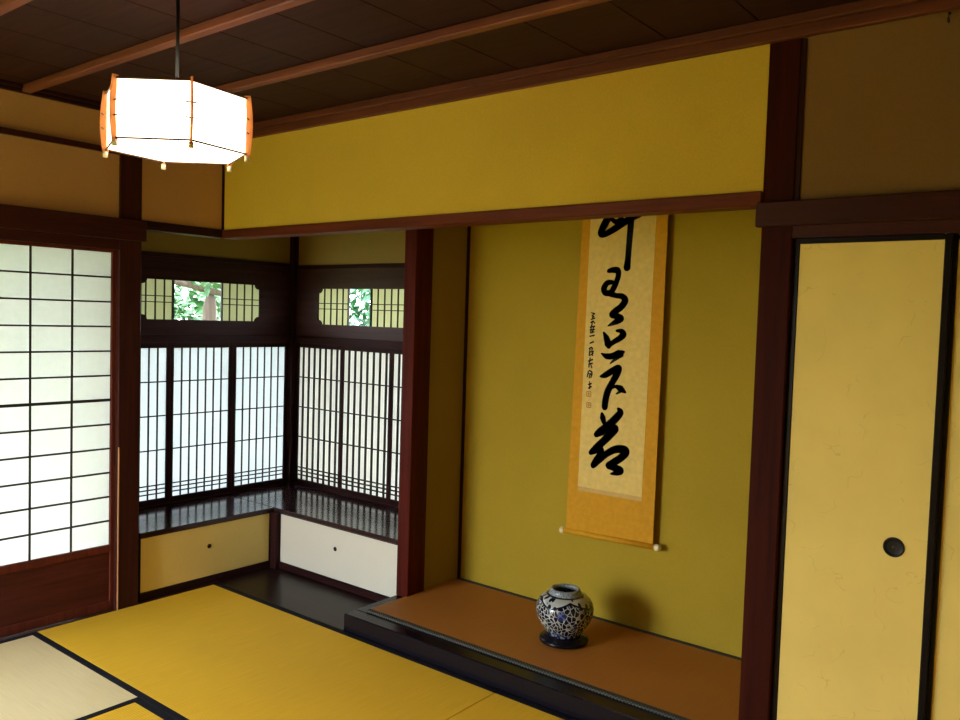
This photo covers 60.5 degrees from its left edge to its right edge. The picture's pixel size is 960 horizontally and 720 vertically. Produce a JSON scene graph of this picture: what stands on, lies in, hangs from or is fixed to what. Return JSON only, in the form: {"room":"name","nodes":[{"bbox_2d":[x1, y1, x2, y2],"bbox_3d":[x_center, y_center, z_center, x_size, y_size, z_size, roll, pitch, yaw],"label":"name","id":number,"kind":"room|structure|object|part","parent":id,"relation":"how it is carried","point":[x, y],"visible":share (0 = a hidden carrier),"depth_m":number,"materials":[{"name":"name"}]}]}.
{"room":"traditional dwelling","nodes":[
{"label":"traditional dwelling","id":0,"kind":"room"},
{"bbox_2d":[0,89,221,228],"bbox_3d":[-2.641,0.074,2.909,0.080,2.450,3.960,4,4,38],"label":"wall","id":1,"kind":"structure","parent":0,"point":[33,173],"depth_m":3.77,"materials":[{"name":"beige paint"}]},
{"bbox_2d":[0,240,115,637],"bbox_3d":[-2.082,0.353,3.628,0.029,1.750,0.993,4,4,38],"label":"door","id":2,"kind":"structure","parent":1,"relation":"in","point":[58,302],"depth_m":3.79,"materials":[{"name":"white paper"}]},
{"bbox_3d":[-2.108,1.205,3.671,0.028,0.043,0.925,4,4,38],"label":"rail","id":3,"kind":"part","parent":2,"relation":"part of","materials":[{"name":"brown wood"}]},
{"bbox_3d":[-2.100,0.926,3.657,0.028,0.036,0.925,4,4,38],"label":"rail","id":4,"kind":"part","parent":2,"relation":"part of","materials":[{"name":"brown wood"}]},
{"bbox_3d":[-2.056,-0.513,3.585,0.028,0.015,0.925,4,4,38],"label":"rail","id":5,"kind":"part","parent":2,"relation":"part of","materials":[{"name":"brown wood"}]},
{"bbox_2d":[0,608,115,640],"bbox_3d":[-2.845,1.276,2.774,0.120,0.050,3.288,4,4,38],"label":"sill","id":6,"kind":"structure","parent":1,"relation":"attached to","point":[112,609],"depth_m":3.82,"materials":[{"name":"brown wood"}]},
{"bbox_2d":[0,228,119,249],"bbox_3d":[-2.786,-0.521,2.681,0.110,0.048,3.288,4,4,38],"label":"rail","id":7,"kind":"object","parent":1,"relation":"attached to","point":[5,234],"visible":0.81,"depth_m":3.71,"materials":[{"name":"brown wood"}]},
{"bbox_2d":[0,127,120,154],"bbox_3d":[-2.734,-0.955,2.629,0.028,0.026,3.288,4,4,38],"label":"rail","id":8,"kind":"object","parent":1,"relation":"attached to","point":[3,130],"visible":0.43,"depth_m":3.66,"materials":[{"name":"brown wood"}]},
{"bbox_2d":[0,204,146,241],"bbox_3d":[-2.705,-0.594,2.696,0.050,0.100,3.414,4,4,38],"label":"beam","id":9,"kind":"structure","parent":1,"relation":"attached to","point":[11,216],"depth_m":3.73,"materials":[{"name":"brown wood"}]},
{"bbox_2d":[138,581,217,603],"bbox_3d":[-1.575,1.233,4.301,0.029,0.051,0.458,4,4,38],"label":"baseboard","id":10,"kind":"structure","parent":1,"relation":"attached to","point":[213,582],"depth_m":4.28,"materials":[{"name":"brown wood"}]},
{"bbox_2d":[142,220,221,237],"bbox_3d":[-1.540,-0.668,4.224,0.090,0.043,0.460,4,4,38],"label":"lintel","id":11,"kind":"object","parent":1,"relation":"attached to","point":[152,226],"visible":0.76,"depth_m":4.20,"materials":[{"name":"brown wood"}]},
{"bbox_2d":[141,231,289,263],"bbox_3d":[-1.622,-0.921,4.899,0.060,0.640,1.385,4,4,38],"label":"wall","id":12,"kind":"structure","parent":0,"point":[276,250],"depth_m":4.96,"materials":[{"name":"paint"}]},
{"bbox_2d":[265,568,377,601],"bbox_3d":[-0.665,1.443,1.988,5.485,0.070,4.960,4,4,38],"label":"floor","id":13,"kind":"structure","parent":0,"point":[265,568],"depth_m":4.68,"materials":[{"name":"black wood"}]},
{"bbox_2d":[0,633,141,719],"bbox_3d":[-2.249,1.300,2.660,0.955,0.051,1.918,4,4,38],"label":"mat","id":14,"kind":"object","parent":13,"relation":"on","point":[38,681],"visible":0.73,"depth_m":3.19,"materials":[{"name":"beige wicker"}]},
{"bbox_2d":[113,154,141,609],"bbox_3d":[-1.746,0.035,4.040,0.112,2.470,0.112,4,4,38],"label":"post","id":15,"kind":"object","parent":13,"relation":"on","point":[128,257],"visible":0.57,"depth_m":4.01,"materials":[{"name":"brown wood"}]},
{"bbox_2d":[88,700,175,719],"bbox_3d":[-0.827,1.369,2.146,1.912,0.051,0.958,4,4,38],"label":"mat","id":16,"kind":"object","parent":13,"relation":"on","point":[138,710],"visible":1,"depth_m":3.00,"materials":[{"name":"yellow wicker"}]},
{"bbox_2d":[30,583,498,719],"bbox_3d":[-0.975,1.297,3.496,1.912,0.051,0.970,4,4,38],"label":"mat","id":17,"kind":"object","parent":13,"relation":"on","point":[217,651],"visible":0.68,"depth_m":3.44,"materials":[{"name":"yellow wicker"}]},
{"bbox_2d":[286,236,298,484],"bbox_3d":[-1.231,-0.044,5.414,0.070,2.420,0.070,4,4,38],"label":"post","id":18,"kind":"object","parent":13,"relation":"on","point":[294,241],"visible":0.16,"depth_m":5.38,"materials":[{"name":"brown wood"}]},
{"bbox_2d":[217,567,376,630],"bbox_3d":[-0.925,1.255,4.323,1.021,0.045,0.382,4,4,38],"label":"board","id":19,"kind":"object","parent":13,"relation":"on","point":[323,603],"visible":0.52,"depth_m":4.33,"materials":[{"name":"black wood"}]},
{"bbox_2d":[138,512,269,600],"bbox_3d":[-1.641,1.035,4.590,0.464,0.322,0.797,4,4,38],"label":"base cabinet","id":20,"kind":"object","parent":19,"relation":"on","point":[170,562],"visible":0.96,"depth_m":4.41,"materials":[{"name":"beige paper"}]},
{"bbox_2d":[139,495,273,537],"bbox_3d":[-1.641,0.860,4.599,0.501,0.025,0.818,4,4,38],"label":"display shelf","id":21,"kind":"object","parent":20,"relation":"on","point":[157,520],"visible":0.76,"depth_m":4.58,"materials":[{"name":"black wood"}]},
{"bbox_2d":[139,483,285,508],"bbox_3d":[-1.682,0.825,4.929,0.024,0.008,1.284,4,4,38],"label":"sill","id":22,"kind":"structure","parent":21,"relation":"on","point":[281,483],"depth_m":4.98,"materials":[{"name":"brown wood"}]},
{"bbox_2d":[139,343,170,507],"bbox_3d":[-1.932,0.368,4.579,0.018,0.925,0.443,4,4,38],"label":"window","id":23,"kind":"structure","parent":22,"relation":"on","point":[155,358],"depth_m":4.68,"materials":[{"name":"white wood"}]},
{"bbox_3d":[-1.946,0.813,4.601,0.018,0.033,0.399,4,4,38],"label":"rail","id":24,"kind":"part","parent":23,"relation":"part of","materials":[{"name":"brown wood"}]},
{"bbox_3d":[-1.918,-0.080,4.556,0.018,0.029,0.399,4,4,38],"label":"rail","id":25,"kind":"part","parent":23,"relation":"part of","materials":[{"name":"brown wood"}]},
{"bbox_2d":[169,343,232,501],"bbox_3d":[-1.664,0.359,4.916,0.018,0.925,0.418,4,4,38],"label":"window","id":26,"kind":"structure","parent":22,"relation":"on","point":[201,374],"depth_m":4.91,"materials":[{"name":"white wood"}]},
{"bbox_3d":[-1.679,0.804,4.936,0.018,0.033,0.370,4,4,38],"label":"rail","id":27,"kind":"part","parent":26,"relation":"part of","materials":[{"name":"brown wood"}]},
{"bbox_3d":[-1.652,-0.088,4.892,0.018,0.029,0.370,4,4,38],"label":"rail","id":28,"kind":"part","parent":26,"relation":"part of","materials":[{"name":"brown wood"}]},
{"bbox_2d":[231,342,287,491],"bbox_3d":[-1.403,0.351,5.245,0.018,0.925,0.422,4,4,38],"label":"window","id":29,"kind":"structure","parent":22,"relation":"on","point":[260,370],"depth_m":5.24,"materials":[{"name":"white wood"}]},
{"bbox_3d":[-1.416,0.796,5.268,0.018,0.033,0.372,4,4,38],"label":"rail","id":30,"kind":"part","parent":29,"relation":"part of","materials":[{"name":"brown wood"}]},
{"bbox_3d":[-1.389,-0.097,5.223,0.018,0.029,0.372,4,4,38],"label":"rail","id":31,"kind":"part","parent":29,"relation":"part of","materials":[{"name":"brown wood"}]},
{"bbox_2d":[269,511,279,568],"bbox_3d":[-1.187,1.040,4.773,0.080,0.324,0.054,4,4,38],"label":"post","id":32,"kind":"object","parent":19,"relation":"on","point":[274,516],"visible":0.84,"depth_m":4.74,"materials":[{"name":"brown wood"}]},
{"bbox_2d":[279,513,396,600],"bbox_3d":[-0.629,1.063,4.638,0.963,0.322,0.484,4,4,38],"label":"base cabinet","id":33,"kind":"object","parent":13,"relation":"on","point":[358,564],"visible":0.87,"depth_m":4.44,"materials":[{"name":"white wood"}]},
{"bbox_2d":[225,484,397,543],"bbox_3d":[-0.829,0.874,4.809,1.513,0.025,0.518,4,4,38],"label":"display shelf","id":34,"kind":"object","parent":33,"relation":"on","point":[365,518],"visible":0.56,"depth_m":4.77,"materials":[{"name":"black wood"}]},
{"bbox_2d":[293,483,397,507],"bbox_3d":[-0.721,0.849,5.038,1.291,0.008,0.024,4,4,38],"label":"sill","id":35,"kind":"structure","parent":34,"relation":"on","point":[293,483],"depth_m":5.10,"materials":[{"name":"brown wood"}]},
{"bbox_2d":[294,343,341,492],"bbox_3d":[-1.037,0.360,5.280,0.443,0.925,0.019,4,4,38],"label":"window","id":36,"kind":"structure","parent":35,"relation":"on","point":[318,366],"depth_m":5.28,"materials":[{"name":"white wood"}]},
{"bbox_3d":[-1.045,0.806,5.298,0.396,0.033,0.018,4,4,38],"label":"rail","id":37,"kind":"part","parent":36,"relation":"part of","materials":[{"name":"brown wood"}]},
{"bbox_3d":[-1.018,-0.087,5.253,0.396,0.029,0.018,4,4,38],"label":"rail","id":38,"kind":"part","parent":36,"relation":"part of","materials":[{"name":"brown wood"}]},
{"bbox_2d":[339,346,391,503],"bbox_3d":[-0.696,0.384,5.010,0.428,0.925,0.019,4,4,38],"label":"window","id":39,"kind":"structure","parent":35,"relation":"on","point":[366,371],"depth_m":5.00,"materials":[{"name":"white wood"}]},
{"bbox_3d":[-0.710,0.829,5.033,0.396,0.033,0.018,4,4,38],"label":"rail","id":40,"kind":"part","parent":39,"relation":"part of","materials":[{"name":"brown wood"}]},
{"bbox_3d":[-0.683,-0.063,4.988,0.396,0.029,0.018,4,4,38],"label":"rail","id":41,"kind":"part","parent":39,"relation":"part of","materials":[{"name":"brown wood"}]},
{"bbox_2d":[388,349,402,506],"bbox_3d":[-0.364,0.407,4.747,0.420,0.925,0.019,4,4,38],"label":"window","id":42,"kind":"structure","parent":35,"relation":"on","point":[396,360],"depth_m":4.85,"materials":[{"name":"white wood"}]},
{"bbox_3d":[-0.379,0.853,4.770,0.388,0.033,0.018,4,4,38],"label":"rail","id":43,"kind":"part","parent":42,"relation":"part of","materials":[{"name":"brown wood"}]},
{"bbox_3d":[-0.351,-0.040,4.725,0.388,0.029,0.018,4,4,38],"label":"rail","id":44,"kind":"part","parent":42,"relation":"part of","materials":[{"name":"brown wood"}]},
{"bbox_2d":[344,595,672,719],"bbox_3d":[0.335,1.289,3.572,1.884,0.120,0.766,4,4,38],"label":"alcove floor edge","id":45,"kind":"object","parent":13,"relation":"on","point":[570,700],"visible":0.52,"depth_m":3.33,"materials":[{"name":"brown wood"},{"name":"black lacquer"}]},
{"bbox_2d":[396,228,433,596],"bbox_3d":[-0.317,0.010,4.095,0.078,2.339,0.125,4,4,38],"label":"post","id":46,"kind":"object","parent":45,"relation":"on","point":[418,274],"visible":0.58,"depth_m":4.07,"materials":[{"name":"brown wood"}]},
{"bbox_2d":[367,578,740,719],"bbox_3d":[0.387,1.225,3.581,1.816,0.010,0.679,4,4,38],"label":"alcove platform","id":47,"kind":"object","parent":45,"relation":"on","point":[671,678],"visible":0.71,"depth_m":3.47,"materials":[{"name":"brown wood"}]},
{"bbox_2d":[539,630,587,648],"bbox_3d":[0.364,1.204,3.580,0.214,0.033,0.214,4,4,38],"label":"stand","id":48,"kind":"object","parent":47,"relation":"on","point":[545,638],"visible":0.57,"depth_m":3.51,"materials":[{"name":"black paint"}]},
{"bbox_2d":[536,583,593,638],"bbox_3d":[0.368,1.087,3.575,0.250,0.200,0.250,4,4,38],"label":"vase","id":49,"kind":"object","parent":48,"relation":"on","point":[565,611],"visible":1,"depth_m":3.49,"materials":[{"name":"blue ceramic"}]},
{"bbox_2d":[447,690,575,719],"bbox_3d":[0.523,1.402,2.308,1.912,0.051,0.970,4,4,38],"label":"mat","id":50,"kind":"object","parent":13,"relation":"on","point":[500,705],"visible":1,"depth_m":3.11,"materials":[{"name":"yellow wicker"}]},
{"bbox_2d":[738,38,802,719],"bbox_3d":[0.937,0.187,2.636,0.096,2.470,0.100,4,4,38],"label":"pillar","id":51,"kind":"structure","parent":13,"relation":"on","point":[777,243],"depth_m":2.59,"materials":[{"name":"brown wood"}]},
{"bbox_2d":[298,230,405,265],"bbox_3d":[-0.598,-0.892,4.933,1.504,0.640,0.060,4,4,38],"label":"wall","id":52,"kind":"structure","parent":0,"point":[384,246],"depth_m":5.04,"materials":[{"name":"paint"}]},
{"bbox_2d":[295,263,404,349],"bbox_3d":[-0.676,-0.329,4.991,1.291,0.501,0.070,4,4,38],"label":"window","id":53,"kind":"structure","parent":52,"relation":"in","point":[323,295],"depth_m":5.08,"materials":[{"name":"brown wood"}]},
{"bbox_2d":[424,226,467,589],"bbox_3d":[-0.139,0.044,4.331,0.064,2.420,0.470,4,4,38],"label":"wall","id":54,"kind":"structure","parent":0,"point":[449,244],"depth_m":4.25,"materials":[{"name":"paint"}]},
{"bbox_2d":[457,226,470,577],"bbox_3d":[-0.078,0.005,4.348,0.010,2.340,0.020,4,4,38],"label":"trim","id":55,"kind":"structure","parent":54,"relation":"attached to","point":[468,227],"depth_m":4.35,"materials":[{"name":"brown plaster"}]},
{"bbox_2d":[0,0,959,138],"bbox_3d":[-0.589,-1.057,1.862,5.485,0.123,4.960,4,4,38],"label":"ceiling","id":56,"kind":"structure","parent":0,"point":[302,64],"depth_m":2.82,"materials":[{"name":"brown wood"}]},
{"bbox_3d":[-2.548,-1.148,2.812,0.030,0.035,3.814,4,4,38],"label":"cornice","id":57,"kind":"part","parent":56,"relation":"part of","materials":[{"name":"brown wood"}]},
{"bbox_2d":[100,0,252,171],"bbox_3d":[-0.880,-0.839,2.393,0.416,0.507,0.438,4,4,38],"label":"pendant lamp","id":58,"kind":"object","parent":56,"relation":"hanging from","point":[163,120],"visible":1,"depth_m":2.27,"materials":[{"name":"paper"}]},
{"bbox_3d":[-1.034,-0.688,2.312,0.002,0.156,0.200,0,3,-31],"label":"shade panel","id":59,"kind":"part","parent":58,"relation":"part of","materials":[{"name":"paper"}]},
{"bbox_3d":[-0.882,-0.679,2.227,0.200,0.156,0.002,2,3,-1],"label":"shade panel","id":60,"kind":"part","parent":58,"relation":"part of","materials":[{"name":"paper"}]},
{"bbox_3d":[-0.887,-0.611,2.405,0.372,0.002,0.393,4,4,38],"label":"panel","id":61,"kind":"part","parent":58,"relation":"part of","materials":[{"name":"paper"}]},
{"bbox_3d":[-0.887,-0.608,2.405,0.359,0.005,0.413,0,3,-31],"label":"frame","id":62,"kind":"part","parent":58,"relation":"part of","materials":[{"name":"white paper"}]},
{"bbox_3d":[-0.882,-0.767,2.397,0.359,0.005,0.413,0,3,-31],"label":"frame","id":63,"kind":"part","parent":58,"relation":"part of","materials":[{"name":"white paper"}]},
{"bbox_3d":[-0.876,-0.941,2.388,0.010,0.254,0.010,4,4,38],"label":"cord","id":64,"kind":"part","parent":58,"relation":"part of","materials":[{"name":"black metal"}]},
{"bbox_3d":[-0.733,-0.679,2.316,0.002,0.156,0.200,3,3,29],"label":"shade panel","id":65,"kind":"part","parent":58,"relation":"part of","materials":[{"name":"paper"}]},
{"bbox_2d":[224,9,959,229],"bbox_3d":[0.542,-0.786,2.919,4.795,0.540,0.090,4,4,38],"label":"wall","id":66,"kind":"structure","parent":0,"point":[696,126],"depth_m":2.86,"materials":[{"name":"yellow paint"}]},
{"bbox_2d":[221,165,224,229],"bbox_3d":[-1.359,-0.917,4.362,0.010,0.452,0.010,4,4,38],"label":"trim","id":67,"kind":"structure","parent":66,"relation":"attached to","point":[223,166],"depth_m":4.36,"materials":[{"name":"brown wood"}]},
{"bbox_2d":[222,191,762,239],"bbox_3d":[-0.216,-0.588,3.509,2.877,0.045,0.087,4,4,38],"label":"lintel","id":68,"kind":"object","parent":66,"relation":"attached to","point":[743,200],"visible":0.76,"depth_m":3.15,"materials":[{"name":"brown wood"}]},
{"bbox_2d":[794,38,807,199],"bbox_3d":[0.995,-0.734,2.538,0.014,0.492,0.046,4,4,38],"label":"trim","id":69,"kind":"structure","parent":66,"relation":"attached to","point":[804,41],"depth_m":2.52,"materials":[{"name":"brown wood"}]},
{"bbox_2d":[755,190,959,227],"bbox_3d":[1.626,-0.403,2.002,1.921,0.076,0.032,4,4,38],"label":"beam","id":70,"kind":"structure","parent":66,"relation":"attached to","point":[933,205],"depth_m":2.39,"materials":[{"name":"brown wood"}]},
{"bbox_2d":[792,219,959,238],"bbox_3d":[1.699,-0.346,2.011,1.812,0.040,0.090,4,4,38],"label":"rail","id":71,"kind":"object","parent":70,"relation":"attached to","point":[940,226],"visible":0.81,"depth_m":2.39,"materials":[{"name":"brown wood"}]},
{"bbox_2d":[771,233,953,719],"bbox_3d":[1.121,0.509,2.469,0.432,1.750,0.022,4,4,38],"label":"door","id":72,"kind":"structure","parent":66,"relation":"in","point":[869,320],"depth_m":2.45,"materials":[{"name":"paper"}]},
{"bbox_3d":[1.149,-0.356,2.426,0.394,0.017,0.020,4,4,38],"label":"rail","id":73,"kind":"part","parent":72,"relation":"part of","materials":[{"name":"wood"}]},
{"bbox_3d":[1.203,0.545,2.396,0.058,0.058,0.006,4,4,38],"label":"finger pull","id":74,"kind":"part","parent":72,"relation":"part of","materials":[{"name":"metal"}]},
{"bbox_2d":[925,234,959,719],"bbox_3d":[1.475,0.533,2.220,0.446,1.750,0.022,4,4,38],"label":"door","id":75,"kind":"structure","parent":66,"relation":"in","point":[943,687],"depth_m":2.33,"materials":[{"name":"paper"}]},
{"bbox_2d":[947,11,951,22],"bbox_3d":[1.289,-0.941,2.262,0.007,0.033,0.024,4,4,38],"label":"wall hook","id":76,"kind":"object","parent":66,"relation":"attached to","point":[949,12],"visible":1,"depth_m":2.26,"materials":[{"name":"metal"}]},
{"bbox_2d":[460,209,761,657],"bbox_3d":[0.700,0.122,3.794,1.924,2.470,0.080,4,4,38],"label":"wall","id":77,"kind":"structure","parent":0,"point":[524,277],"depth_m":3.80,"materials":[{"name":"paint"}]},
{"bbox_2d":[559,215,667,550],"bbox_3d":[0.627,-0.100,3.763,0.520,1.889,0.056,4,4,38],"label":"scroll","id":78,"kind":"object","parent":77,"relation":"hanging from","point":[615,422],"visible":0.96,"depth_m":3.75,"materials":[{"name":"beige paper"}]},
{"bbox_3d":[0.785,0.831,3.645,0.025,0.030,0.030,4,4,38],"label":"knob","id":79,"kind":"part","parent":78,"relation":"part of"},
{"bbox_3d":[-1.940,0.018,4.253,0.467,2.470,0.060,4,4,38],"label":"wall","id":80,"kind":"structure","parent":0,"visible":0},
{"bbox_2d":[141,251,290,342],"bbox_3d":[-1.658,-0.358,4.880,0.070,0.509,1.285,4,4,38],"label":"window","id":81,"kind":"structure","parent":80,"relation":"in","point":[255,299],"depth_m":4.98,"materials":[{"name":"brown wood"}]},
{"label":"outside","id":82,"kind":"structure","parent":0,"visible":0},
{"bbox_3d":[-1.436,1.769,4.499,120.000,0.120,120.000,4,4,38],"label":"ground","id":83,"kind":"structure","parent":82,"visible":0},
{"bbox_2d":[174,282,220,319],"bbox_3d":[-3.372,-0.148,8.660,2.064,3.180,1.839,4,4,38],"label":"shrub","id":84,"kind":"object","parent":83,"relation":"on","point":[198,304],"visible":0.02,"depth_m":8.38,"materials":[{"name":"green plant"}]},
{"bbox_2d":[175,280,220,319],"bbox_3d":[-2.250,0.119,6.903,1.010,2.887,1.061,4,4,38],"label":"tree","id":85,"kind":"object","parent":83,"relation":"on","point":[209,306],"visible":0.06,"depth_m":6.79,"materials":[{"name":"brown plant"}]},
{"bbox_2d":[350,289,369,325],"bbox_3d":[-1.033,-0.154,8.600,1.729,3.340,1.681,4,4,38],"label":"shrub","id":86,"kind":"object","parent":83,"relation":"on","point":[364,296],"visible":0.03,"depth_m":8.22,"materials":[{"name":"green plant"}]}
]}

